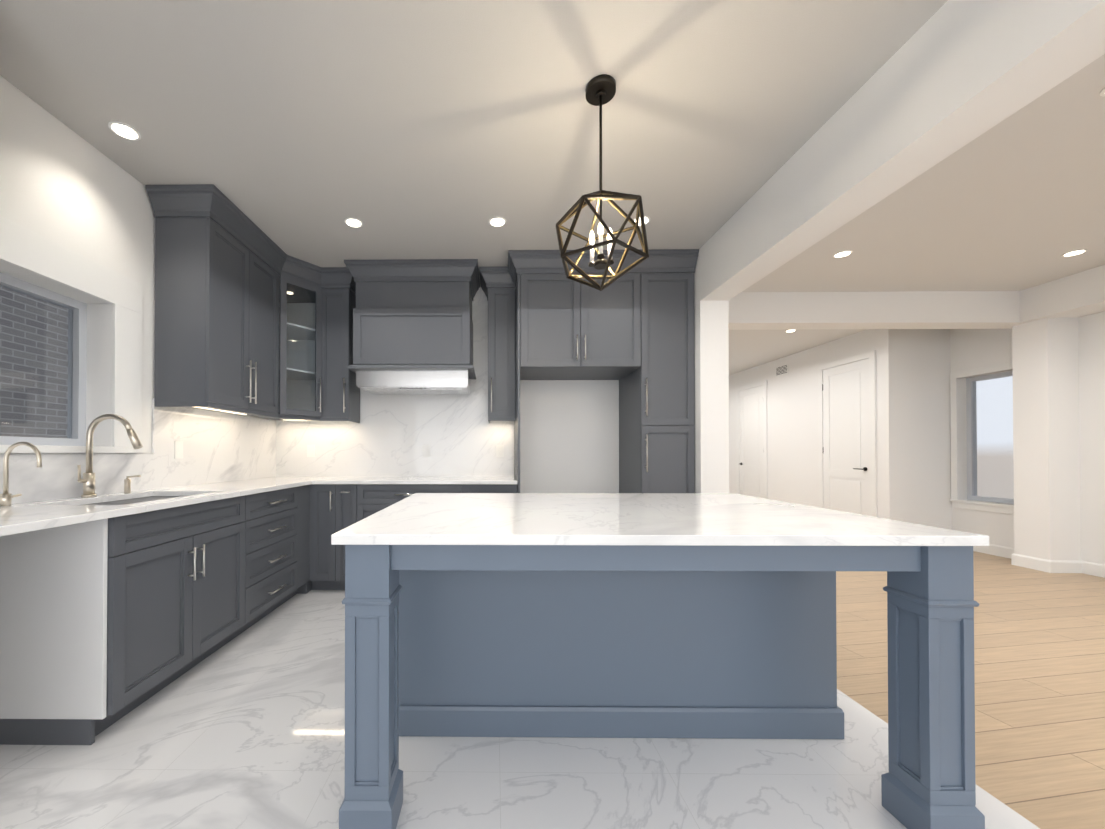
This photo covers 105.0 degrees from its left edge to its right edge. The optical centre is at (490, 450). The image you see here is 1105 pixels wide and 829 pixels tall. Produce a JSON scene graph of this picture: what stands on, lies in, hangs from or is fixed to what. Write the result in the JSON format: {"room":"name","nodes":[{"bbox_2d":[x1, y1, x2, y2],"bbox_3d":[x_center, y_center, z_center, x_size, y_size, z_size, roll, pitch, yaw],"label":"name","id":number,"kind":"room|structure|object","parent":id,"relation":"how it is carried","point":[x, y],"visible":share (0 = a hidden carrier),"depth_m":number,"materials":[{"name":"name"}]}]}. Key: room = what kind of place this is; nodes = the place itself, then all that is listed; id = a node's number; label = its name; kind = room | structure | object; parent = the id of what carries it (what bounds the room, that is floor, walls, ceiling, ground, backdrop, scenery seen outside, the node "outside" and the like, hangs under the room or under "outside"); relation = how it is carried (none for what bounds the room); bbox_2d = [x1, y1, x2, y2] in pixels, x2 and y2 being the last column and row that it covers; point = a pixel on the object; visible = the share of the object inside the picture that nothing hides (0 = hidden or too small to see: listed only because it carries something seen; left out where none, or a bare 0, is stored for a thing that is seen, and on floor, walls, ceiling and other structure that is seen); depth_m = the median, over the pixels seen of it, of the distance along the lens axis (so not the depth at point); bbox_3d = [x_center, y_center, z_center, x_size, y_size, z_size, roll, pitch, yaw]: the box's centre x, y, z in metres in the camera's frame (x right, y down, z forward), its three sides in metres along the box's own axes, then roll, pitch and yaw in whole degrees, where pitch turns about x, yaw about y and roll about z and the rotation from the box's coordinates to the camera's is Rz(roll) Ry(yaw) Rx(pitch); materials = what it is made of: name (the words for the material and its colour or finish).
{"room":"kitchen","nodes":[
{"label":"kitchen","id":0,"kind":"room"},
{"bbox_2d":[0,76,154,452],"bbox_3d":[-2.209,-0.233,0.579,0.220,2.740,7.300,0,0,1],"label":"wall","id":1,"kind":"structure","parent":0,"point":[61,183],"depth_m":2.18,"materials":[{"name":"white paint"}]},
{"bbox_2d":[0,272,86,445],"bbox_3d":[-2.256,-0.415,1.846,0.060,0.785,0.930,0,0,1],"label":"window","id":2,"kind":"structure","parent":1,"relation":"in","point":[77,361],"depth_m":2.22,"materials":[{"name":"grey plastic"}]},
{"bbox_2d":[0,216,143,452],"bbox_3d":[-2.071,-0.487,1.845,0.030,1.000,1.290,0,0,1],"label":"window","id":3,"kind":"structure","parent":1,"relation":"in","point":[28,250],"depth_m":2.29,"materials":[{"name":"white"}]},
{"bbox_2d":[145,184,351,415],"bbox_3d":[-1.619,-0.937,2.981,0.881,1.288,0.953,0,0,1],"label":"upper cabinet","id":4,"kind":"object","parent":1,"relation":"attached to","point":[300,412],"depth_m":2.90,"materials":[{"name":"grey wood"}]},
{"bbox_2d":[0,286,513,503],"bbox_3d":[-0.939,-0.675,2.243,2.279,1.821,3.547,0,0,1],"label":"backsplash","id":5,"kind":"structure","parent":1,"relation":"attached to","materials":[{"name":"stone"}]},
{"bbox_2d":[328,288,618,492],"bbox_3d":[-0.318,-0.204,4.085,3.930,2.740,0.150,0,0,1],"label":"wall","id":6,"kind":"structure","parent":0,"point":[569,436],"depth_m":4.00,"materials":[{"name":"white paint"}]},
{"bbox_2d":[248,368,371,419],"bbox_3d":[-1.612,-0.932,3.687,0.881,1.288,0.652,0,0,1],"label":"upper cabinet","id":7,"kind":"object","parent":6,"relation":"attached to","point":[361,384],"depth_m":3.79,"materials":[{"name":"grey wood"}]},
{"bbox_2d":[352,259,479,375],"bbox_3d":[-0.661,-1.141,3.741,1.110,0.868,0.529,0,0,1],"label":"range hood","id":8,"kind":"object","parent":6,"relation":"attached to","point":[411,317],"depth_m":3.52,"materials":[{"name":"grey wood"}]},
{"bbox_2d":[476,266,519,419],"bbox_3d":[0.059,-0.931,3.801,0.319,1.288,0.390,0,0,1],"label":"upper cabinet","id":9,"kind":"object","parent":6,"relation":"attached to","point":[497,378],"depth_m":3.69,"materials":[{"name":"grey wood"}]},
{"bbox_2d":[516,276,643,379],"bbox_3d":[0.724,-1.122,3.695,0.967,0.908,0.618,0,0,1],"label":"upper cabinet","id":10,"kind":"object","parent":6,"relation":"attached to","point":[567,329],"depth_m":3.40,"materials":[{"name":"grey wood"}]},
{"bbox_2d":[0,590,1039,828],"bbox_3d":[-0.339,1.167,0.549,3.980,0.060,7.300,0,0,1],"label":"floor","id":11,"kind":"structure","parent":0,"point":[245,729],"depth_m":1.50,"materials":[{"name":"stone"}]},
{"bbox_2d":[0,496,247,744],"bbox_3d":[-1.782,0.707,2.088,0.598,0.885,0.898,0,0,1],"label":"base cabinet","id":12,"kind":"object","parent":11,"relation":"on","point":[97,618],"depth_m":1.66,"materials":[{"name":"grey wood"}]},
{"bbox_2d":[0,476,327,535],"bbox_3d":[-1.765,0.251,2.244,0.628,0.030,3.548,0,0,1],"label":"countertop","id":13,"kind":"structure","parent":12,"relation":"on","point":[29,515],"depth_m":1.87,"materials":[{"name":"white stone"}]},
{"bbox_2d":[0,442,43,503],"bbox_3d":[-1.956,0.099,1.774,0.163,0.267,0.071,0,0,1],"label":"faucet","id":14,"kind":"object","parent":13,"relation":"on","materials":[{"name":"beige metal"}]},
{"bbox_2d":[72,414,142,495],"bbox_3d":[-1.899,0.026,2.094,0.293,0.418,0.095,0,0,1],"label":"faucet","id":15,"kind":"object","parent":13,"relation":"on","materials":[{"name":"beige metal"}]},
{"bbox_2d":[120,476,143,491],"bbox_3d":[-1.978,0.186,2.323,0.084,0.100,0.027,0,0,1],"label":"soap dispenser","id":16,"kind":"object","parent":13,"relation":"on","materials":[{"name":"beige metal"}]},
{"bbox_2d":[124,475,140,492],"bbox_3d":[-1.978,0.186,2.323,0.084,0.100,0.028,0,0,1],"label":"soap dispenser","id":17,"kind":"object","parent":13,"relation":"on","point":[127,482],"depth_m":2.32,"materials":[{"name":"beige metal"}]},
{"bbox_2d":[76,492,195,503],"bbox_3d":[-1.763,0.364,2.109,0.432,0.222,0.692,0,0,1],"label":"sink","id":18,"kind":"object","parent":13,"relation":"in","point":[147,495],"depth_m":2.27,"materials":[{"name":"grey metal"}]},
{"bbox_2d":[248,488,299,627],"bbox_3d":[-1.774,0.713,2.838,0.598,0.885,0.715,0,0,1],"label":"base cabinet","id":19,"kind":"object","parent":11,"relation":"on","point":[273,517],"depth_m":2.84,"materials":[{"name":"grey wood"}]},
{"bbox_2d":[296,484,319,593],"bbox_3d":[-1.738,0.717,3.311,0.660,0.885,0.231,0,0,1],"label":"base cabinet","id":20,"kind":"object","parent":11,"relation":"on","point":[309,493],"depth_m":3.40,"materials":[{"name":"grey wood"}]},
{"bbox_2d":[316,484,347,589],"bbox_3d":[-1.348,0.720,3.706,0.277,0.885,0.608,0,0,1],"label":"base cabinet","id":21,"kind":"object","parent":11,"relation":"on","point":[330,559],"depth_m":3.41,"materials":[{"name":"grey wood"}]},
{"bbox_2d":[312,476,515,483],"bbox_3d":[-0.611,0.262,3.690,1.652,0.030,0.633,0,0,1],"label":"countertop","id":22,"kind":"structure","parent":21,"relation":"on","point":[331,479],"depth_m":3.39,"materials":[{"name":"white stone"}]},
{"bbox_2d":[348,484,471,525],"bbox_3d":[-0.651,0.720,3.699,0.944,0.885,0.608,0,0,1],"label":"base cabinet","id":23,"kind":"object","parent":11,"relation":"on","point":[364,500],"depth_m":3.40,"materials":[{"name":"grey wood"}]},
{"bbox_2d":[472,480,519,492],"bbox_3d":[-0.010,0.720,3.693,0.452,0.885,0.608,0,0,1],"label":"base cabinet","id":24,"kind":"object","parent":11,"relation":"on","point":[476,488],"depth_m":3.39,"materials":[{"name":"grey wood"}]},
{"bbox_2d":[619,272,694,492],"bbox_3d":[1.424,-0.207,3.680,0.428,2.738,0.618,0,0,1],"label":"tall cabinet","id":25,"kind":"object","parent":11,"relation":"on","point":[657,402],"depth_m":3.39,"materials":[{"name":"grey wood"}]},
{"bbox_2d":[504,249,698,283],"bbox_3d":[0.889,-1.500,3.495,1.497,0.155,0.365,0,0,1],"label":"crown molding","id":26,"kind":"structure","parent":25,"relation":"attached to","point":[660,262],"depth_m":3.35,"materials":[{"name":"grey wood"}]},
{"bbox_2d":[339,545,984,828],"bbox_3d":[0.490,0.713,1.851,1.850,0.870,1.280,0,0,1],"label":"kitchen island","id":27,"kind":"object","parent":11,"relation":"on","point":[642,615],"depth_m":1.68,"materials":[{"name":"blue-gray painted wood"},{"name":"quartz"}]},
{"bbox_2d":[331,493,988,548],"bbox_3d":[0.481,0.262,1.832,1.868,0.029,1.270,0,0,1],"label":"island countertop","id":28,"kind":"structure","parent":27,"relation":"on","point":[739,521],"depth_m":1.38,"materials":[{"name":"white stone"}]},
{"bbox_2d":[0,0,1104,374],"bbox_3d":[1.850,-1.620,3.399,8.300,0.080,13.000,0,0,1],"label":"ceiling","id":29,"kind":"structure","parent":0,"point":[402,128],"depth_m":2.06,"materials":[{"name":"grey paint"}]},
{"bbox_2d":[108,121,140,140],"bbox_3d":[-1.823,-1.587,2.096,0.123,0.006,0.122,0,0,1],"label":"recessed light","id":30,"kind":"object","parent":29,"relation":"in","point":[124,130],"depth_m":2.09,"materials":[{"name":"white"}]},
{"bbox_2d":[344,217,362,227],"bbox_3d":[-0.955,-1.581,2.927,0.123,0.006,0.122,0,0,1],"label":"recessed light","id":31,"kind":"object","parent":29,"relation":"in","point":[352,222],"depth_m":2.92,"materials":[{"name":"white"}]},
{"bbox_2d":[489,217,505,226],"bbox_3d":[0.045,-1.581,2.917,0.123,0.006,0.122,0,0,1],"label":"recessed light","id":32,"kind":"object","parent":29,"relation":"in","point":[494,221],"depth_m":2.91,"materials":[{"name":"white"}]},
{"bbox_2d":[555,74,648,290],"bbox_3d":[0.481,-1.145,1.844,0.384,0.894,0.397,0,0,1],"label":"pendant light","id":33,"kind":"object","parent":29,"relation":"hanging from","point":[600,90],"visible":0.98,"depth_m":1.81,"materials":[{"name":"brown metal"}]},
{"bbox_2d":[633,216,649,225],"bbox_3d":[1.035,-1.581,2.907,0.122,0.006,0.122,0,0,1],"label":"recessed light","id":34,"kind":"object","parent":29,"relation":"in","point":[647,219],"depth_m":2.89,"materials":[{"name":"white"}]},
{"bbox_2d":[833,250,852,257],"bbox_3d":[2.830,-1.577,3.388,0.122,0.006,0.122,0,0,1],"label":"recessed light","id":35,"kind":"object","parent":29,"relation":"in","point":[847,252],"depth_m":3.39,"materials":[{"name":"white"}]},
{"bbox_2d":[728,291,1027,329],"bbox_3d":[3.739,-1.418,4.288,3.740,0.310,0.220,0,0,1],"label":"cross beam","id":36,"kind":"structure","parent":29,"relation":"attached to","point":[883,310],"depth_m":4.18,"materials":[{"name":"white paint"}]},
{"bbox_2d":[700,0,1104,300],"bbox_3d":[1.716,-1.401,0.098,0.220,0.410,6.400,0,0,1],"label":"beam","id":37,"kind":"structure","parent":29,"relation":"attached to","point":[947,79],"depth_m":1.66,"materials":[{"name":"white paint"}]},
{"bbox_2d":[1019,265,1104,321],"bbox_3d":[5.381,-1.448,0.511,0.380,0.310,7.300,0,0,1],"label":"beam","id":38,"kind":"structure","parent":29,"relation":"attached to","point":[1079,294],"depth_m":3.85,"materials":[{"name":"white paint"}]},
{"bbox_2d":[1061,249,1087,256],"bbox_3d":[4.670,-1.577,3.370,0.123,0.006,0.122,0,0,1],"label":"recessed light","id":39,"kind":"object","parent":29,"relation":"in","point":[1076,252],"depth_m":3.37,"materials":[{"name":"white"}]},
{"bbox_2d":[1100,88,1104,96],"bbox_3d":[2.754,-1.590,1.829,0.122,0.006,0.122,0,-1,-35],"label":"recessed light","id":40,"kind":"object","parent":29,"relation":"in","point":[1102,93],"depth_m":1.87,"materials":[{"name":"white"}]},
{"bbox_2d":[694,249,728,492],"bbox_3d":[1.781,-0.186,6.413,0.220,2.740,6.250,0,0,1],"label":"wall","id":41,"kind":"structure","parent":0,"point":[711,331],"depth_m":3.29,"materials":[{"name":"white paint"}]},
{"bbox_2d":[729,329,878,517],"bbox_3d":[4.966,-0.178,7.401,0.150,2.740,4.210,0,0,1],"label":"wall","id":42,"kind":"structure","parent":0,"point":[792,426],"depth_m":6.77,"materials":[{"name":"white paint"}]},
{"bbox_2d":[737,380,767,498],"bbox_3d":[4.857,-0.022,7.896,0.076,2.435,0.910,0,0,1],"label":"hall door","id":43,"kind":"structure","parent":42,"relation":"in","point":[752,453],"depth_m":7.86,"materials":[{"name":"white wood"}]},
{"bbox_2d":[776,364,787,376],"bbox_3d":[4.880,-1.331,7.066,0.012,0.160,0.300,0,0,1],"label":"air vent","id":44,"kind":"object","parent":42,"relation":"in","point":[781,370],"visible":1,"depth_m":7.05,"materials":[{"name":"white metal"}]},
{"bbox_2d":[818,350,876,516],"bbox_3d":[4.836,-0.038,5.776,0.076,2.435,0.930,0,0,1],"label":"hall door","id":45,"kind":"structure","parent":42,"relation":"in","point":[847,425],"depth_m":5.72,"materials":[{"name":"white wood"}]},
{"bbox_2d":[877,329,951,529],"bbox_3d":[5.244,-0.196,5.218,0.750,2.740,0.150,0,0,1],"label":"wall","id":46,"kind":"structure","parent":0,"point":[914,438],"depth_m":5.14,"materials":[{"name":"white paint"}]},
{"bbox_2d":[836,551,1104,828],"bbox_3d":[3.840,1.190,3.356,4.320,0.060,13.000,0,0,1],"label":"floor","id":47,"kind":"structure","parent":0,"point":[1039,655],"depth_m":2.14,"materials":[{"name":"brown wood"}]},
{"bbox_2d":[1012,318,1080,560],"bbox_3d":[5.463,-0.049,4.147,0.290,2.430,0.275,0,0,1],"label":"column","id":48,"kind":"structure","parent":47,"relation":"on","point":[1046,440],"depth_m":4.02,"materials":[{"name":"white paint"}]},
{"bbox_2d":[950,311,1104,564],"bbox_3d":[5.687,-0.229,1.068,0.220,2.740,8.440,0,0,1],"label":"wall","id":49,"kind":"structure","parent":0,"point":[970,349],"depth_m":4.00,"materials":[{"name":"white paint"}]},
{"bbox_2d":[950,363,1013,513],"bbox_3d":[5.597,-0.124,4.754,0.035,1.630,0.750,0,0,1],"label":"window frame","id":50,"kind":"structure","parent":49,"relation":"in","point":[982,506],"depth_m":5.06,"materials":[{"name":"white wood"}]},
{"bbox_2d":[966,371,1013,503],"bbox_3d":[5.744,-0.139,4.752,0.060,1.460,0.610,0,0,1],"label":"window","id":51,"kind":"structure","parent":49,"relation":"in","point":[972,441],"depth_m":4.99,"materials":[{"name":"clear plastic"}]},
{"bbox_2d":[973,544,1045,565],"bbox_3d":[5.607,1.113,4.702,0.014,0.115,0.855,0,0,1],"label":"baseboard","id":52,"kind":"structure","parent":49,"relation":"attached to","point":[996,550],"depth_m":4.67,"materials":[{"name":"white wood"}]},
{"bbox_2d":[1009,552,1042,565],"bbox_3d":[5.442,1.110,4.282,0.274,0.115,0.014,0,0,1],"label":"baseboard","id":53,"kind":"structure","parent":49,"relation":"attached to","point":[1016,559],"depth_m":4.19,"materials":[{"name":"white wood"}]},
{"bbox_2d":[1046,560,1081,572],"bbox_3d":[5.439,1.107,3.993,0.274,0.115,0.014,0,0,1],"label":"baseboard","id":54,"kind":"structure","parent":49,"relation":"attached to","point":[1051,566],"depth_m":3.99,"materials":[{"name":"white wood"}]},
{"bbox_2d":[1082,561,1104,577],"bbox_3d":[5.564,1.079,0.469,0.014,0.115,7.060,0,0,1],"label":"baseboard","id":55,"kind":"structure","parent":49,"relation":"attached to","point":[1083,567],"depth_m":3.91,"materials":[{"name":"white wood"}]},
{"label":"outside","id":56,"kind":"structure","parent":0,"visible":0},
{"bbox_2d":[976,376,1013,498],"bbox_3d":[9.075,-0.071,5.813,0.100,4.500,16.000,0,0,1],"label":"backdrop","id":57,"kind":"structure","parent":56,"point":[997,444],"depth_m":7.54,"materials":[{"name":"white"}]},
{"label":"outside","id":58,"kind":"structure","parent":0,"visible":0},
{"bbox_2d":[0,286,67,437],"bbox_3d":[-4.615,-0.852,1.958,0.200,6.000,10.000,0,0,1],"label":"brick wall","id":59,"kind":"structure","parent":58,"point":[38,365],"depth_m":4.12,"materials":[{"name":"grey brick"}]}
]}

